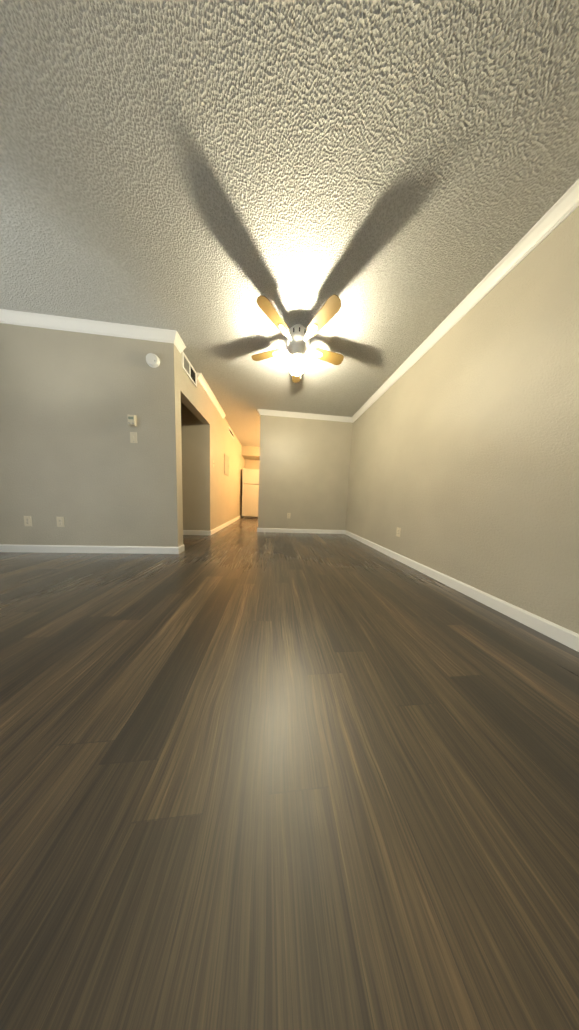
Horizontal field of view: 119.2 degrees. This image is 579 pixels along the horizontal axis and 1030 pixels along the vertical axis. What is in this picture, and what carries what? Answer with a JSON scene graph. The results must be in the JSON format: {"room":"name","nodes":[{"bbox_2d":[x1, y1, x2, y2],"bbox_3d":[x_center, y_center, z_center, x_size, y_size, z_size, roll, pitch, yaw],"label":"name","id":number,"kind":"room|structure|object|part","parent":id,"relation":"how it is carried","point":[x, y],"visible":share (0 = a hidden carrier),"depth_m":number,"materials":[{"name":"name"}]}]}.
{"room":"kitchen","nodes":[
{"label":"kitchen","id":0,"kind":"room"},
{"bbox_2d":[0,323,182,546],"bbox_3d":[-2.795,-0.794,1.890,2.967,2.440,0.120,2,5,-5],"label":"wall","id":1,"kind":"structure","parent":0,"point":[79,462],"depth_m":1.88,"materials":[{"name":"paint"}]},
{"bbox_2d":[24,516,31,525],"bbox_3d":[-2.923,0.070,1.897,0.072,0.117,0.008,2,5,-5],"label":"electrical outlet","id":2,"kind":"object","parent":1,"relation":"attached to","point":[27,520],"visible":1,"depth_m":1.90,"materials":[{"name":"beige plastic"}]},
{"bbox_2d":[56,517,63,526],"bbox_3d":[-2.600,0.078,1.927,0.072,0.117,0.008,2,5,-5],"label":"electrical outlet","id":3,"kind":"object","parent":1,"relation":"attached to","point":[60,521],"visible":1,"depth_m":1.93,"materials":[{"name":"beige plastic"}]},
{"bbox_2d":[0,309,182,347],"bbox_3d":[-2.055,-1.939,1.762,1.722,0.078,0.090,2,5,-5],"label":"crown molding","id":4,"kind":"structure","parent":1,"relation":"attached to","point":[22,318],"depth_m":1.75,"materials":[{"name":"white wood"}]},
{"bbox_2d":[0,544,184,553],"bbox_3d":[-2.760,0.381,2.000,2.831,0.085,0.134,2,5,-5],"label":"baseboard","id":5,"kind":"structure","parent":1,"relation":"attached to","point":[88,549],"depth_m":1.97,"materials":[{"name":"white wood"}]},
{"bbox_2d":[127,415,136,426],"bbox_3d":[-1.744,-1.047,1.879,0.084,0.124,0.036,2,5,-5],"label":"thermostat","id":6,"kind":"object","parent":1,"relation":"attached to","point":[132,420],"visible":1,"depth_m":1.87,"materials":[{"name":"beige plastic"}]},
{"bbox_2d":[130,432,136,442],"bbox_3d":[-1.752,-0.869,1.904,0.072,0.117,0.019,2,5,-5],"label":"light switch","id":7,"kind":"object","parent":1,"relation":"attached to","point":[133,437],"visible":1,"depth_m":1.91,"materials":[{"name":"beige plastic"}]},
{"bbox_2d":[146,353,159,367],"bbox_3d":[-1.485,-1.681,1.840,0.136,0.136,0.036,2,5,-5],"label":"smoke detector","id":8,"kind":"object","parent":1,"relation":"attached to","point":[152,360],"visible":0.96,"depth_m":1.83,"materials":[{"name":"white plastic"}]},
{"bbox_2d":[181,400,212,530],"bbox_3d":[-2.887,-0.895,2.930,2.967,2.440,0.120,2,5,-5],"label":"wall","id":9,"kind":"structure","parent":0,"point":[197,467],"depth_m":3.00,"materials":[{"name":"paint"}]},
{"bbox_2d":[183,530,210,534],"bbox_3d":[-2.440,0.298,3.018,2.014,0.085,0.014,2,5,-5],"label":"baseboard","id":10,"kind":"structure","parent":9,"relation":"attached to","point":[193,532],"depth_m":3.08,"materials":[{"name":"white wood"}]},
{"bbox_2d":[180,353,244,528],"bbox_3d":[-1.577,-0.967,4.260,0.120,2.440,4.399,2,5,-5],"label":"wall","id":11,"kind":"structure","parent":0,"point":[227,498],"depth_m":3.56,"materials":[{"name":"paint"}]},
{"bbox_2d":[182,351,196,386],"bbox_3d":[-1.290,-1.873,2.199,0.013,0.190,0.370,2,5,-5],"label":"air vent","id":12,"kind":"object","parent":11,"relation":"in","point":[188,369],"visible":1,"depth_m":2.18,"materials":[{"name":"white metal"}]},
{"bbox_2d":[197,373,225,418],"bbox_3d":[-1.334,-2.027,3.016,0.066,0.078,1.243,2,5,-5],"label":"crown molding","id":13,"kind":"structure","parent":11,"relation":"attached to","point":[200,378],"depth_m":2.82,"materials":[{"name":"white wood"}]},
{"bbox_2d":[211,515,241,534],"bbox_3d":[-1.598,0.162,4.830,0.014,0.085,3.484,2,5,-5],"label":"baseboard","id":14,"kind":"structure","parent":11,"relation":"attached to","point":[215,530],"depth_m":3.96,"materials":[{"name":"white wood"}]},
{"bbox_2d":[224,453,228,475],"bbox_3d":[-1.474,-1.169,3.997,0.021,0.470,0.380,2,5,-5],"label":"panel","id":15,"kind":"object","parent":11,"relation":"attached to","point":[226,464],"visible":1,"depth_m":3.95,"materials":[{"name":"grey"}]},
{"bbox_2d":[228,426,233,438],"bbox_3d":[-1.480,-2.086,4.330,0.013,0.130,0.520,2,5,-5],"label":"air vent","id":16,"kind":"object","parent":11,"relation":"in","point":[230,432],"visible":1,"depth_m":4.28,"materials":[{"name":"white metal"}]},
{"bbox_2d":[242,446,259,459],"bbox_3d":[-0.276,-2.163,6.160,2.740,0.310,0.630,2,5,-5],"label":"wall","id":17,"kind":"structure","parent":0,"point":[250,452],"depth_m":5.76,"materials":[{"name":"paint"}]},
{"bbox_2d":[245,459,258,469],"bbox_3d":[-0.293,-1.138,6.636,2.860,2.440,0.120,2,5,-5],"label":"wall","id":18,"kind":"structure","parent":0,"point":[251,464],"depth_m":6.40,"materials":[{"name":"paint"}]},
{"bbox_2d":[0,518,578,1029],"bbox_3d":[-1.338,0.609,1.181,5.827,0.100,11.090,2,5,-5],"label":"floor","id":19,"kind":"structure","parent":0,"point":[252,776],"depth_m":0.41,"materials":[{"name":"wood"}]},
{"bbox_2d":[242,469,258,517],"bbox_3d":[-1.286,-0.740,6.079,0.688,1.670,0.788,2,5,-5],"label":"fridge","id":20,"kind":"object","parent":19,"relation":"on","point":[250,487],"visible":0.65,"depth_m":5.71,"materials":[{"name":"white metal"}]},
{"bbox_2d":[0,0,578,446],"bbox_3d":[-1.235,-1.918,0.944,5.827,0.100,11.090,2,5,-5],"label":"ceiling","id":21,"kind":"structure","parent":0,"point":[398,178],"depth_m":0.88,"materials":[{"name":"white paint"}]},
{"bbox_2d":[251,294,343,382],"bbox_3d":[0.093,-1.650,1.799,1.024,0.484,1.009,2,5,-5],"label":"ceiling fan","id":22,"kind":"object","parent":21,"relation":"hanging from","point":[298,336],"visible":1,"depth_m":1.65,"materials":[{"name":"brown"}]},
{"bbox_3d":[0.076,-1.558,1.776,0.175,0.156,0.175,2,5,-5],"label":"globe bulb","id":23,"kind":"part","parent":22,"relation":"part of","materials":[{"name":"white glass"}]},
{"bbox_2d":[258,415,352,529],"bbox_3d":[0.386,-0.829,3.639,2.039,2.440,0.120,2,5,-5],"label":"wall","id":24,"kind":"structure","parent":0,"point":[304,468],"depth_m":3.57,"materials":[{"name":"paint"}]},
{"bbox_2d":[257,528,344,533],"bbox_3d":[0.272,0.341,3.736,1.933,0.085,0.134,2,5,-5],"label":"baseboard","id":25,"kind":"structure","parent":24,"relation":"attached to","point":[279,530],"depth_m":3.67,"materials":[{"name":"white wood"}]},
{"bbox_2d":[257,409,352,422],"bbox_3d":[0.344,-2.003,3.488,1.985,0.078,0.186,2,5,-5],"label":"crown molding","id":26,"kind":"structure","parent":24,"relation":"attached to","point":[303,415],"depth_m":3.42,"materials":[{"name":"white wood"}]},
{"bbox_2d":[345,206,578,633],"bbox_3d":[1.694,-0.410,-0.253,0.120,2.440,7.909,2,5,-5],"label":"wall","id":27,"kind":"structure","parent":0,"point":[464,464],"depth_m":1.23,"materials":[{"name":"paint"}]},
{"bbox_2d":[396,527,400,536],"bbox_3d":[1.387,0.219,2.162,0.008,0.117,0.072,2,5,-5],"label":"electrical outlet","id":28,"kind":"object","parent":27,"relation":"attached to","point":[398,532],"visible":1,"depth_m":2.16,"materials":[{"name":"beige plastic"}]},
{"bbox_2d":[345,530,578,651],"bbox_3d":[1.574,0.753,-0.089,0.014,0.085,7.789,2,5,-5],"label":"baseboard","id":29,"kind":"structure","parent":27,"relation":"attached to","point":[563,635],"depth_m":1.20,"materials":[{"name":"white wood"}]},
{"bbox_2d":[352,179,578,421],"bbox_3d":[1.644,-1.594,-0.312,0.066,0.078,7.789,2,5,-5],"label":"crown molding","id":30,"kind":"structure","parent":27,"relation":"attached to","point":[563,207],"depth_m":1.23,"materials":[{"name":"white wood"}]}
]}

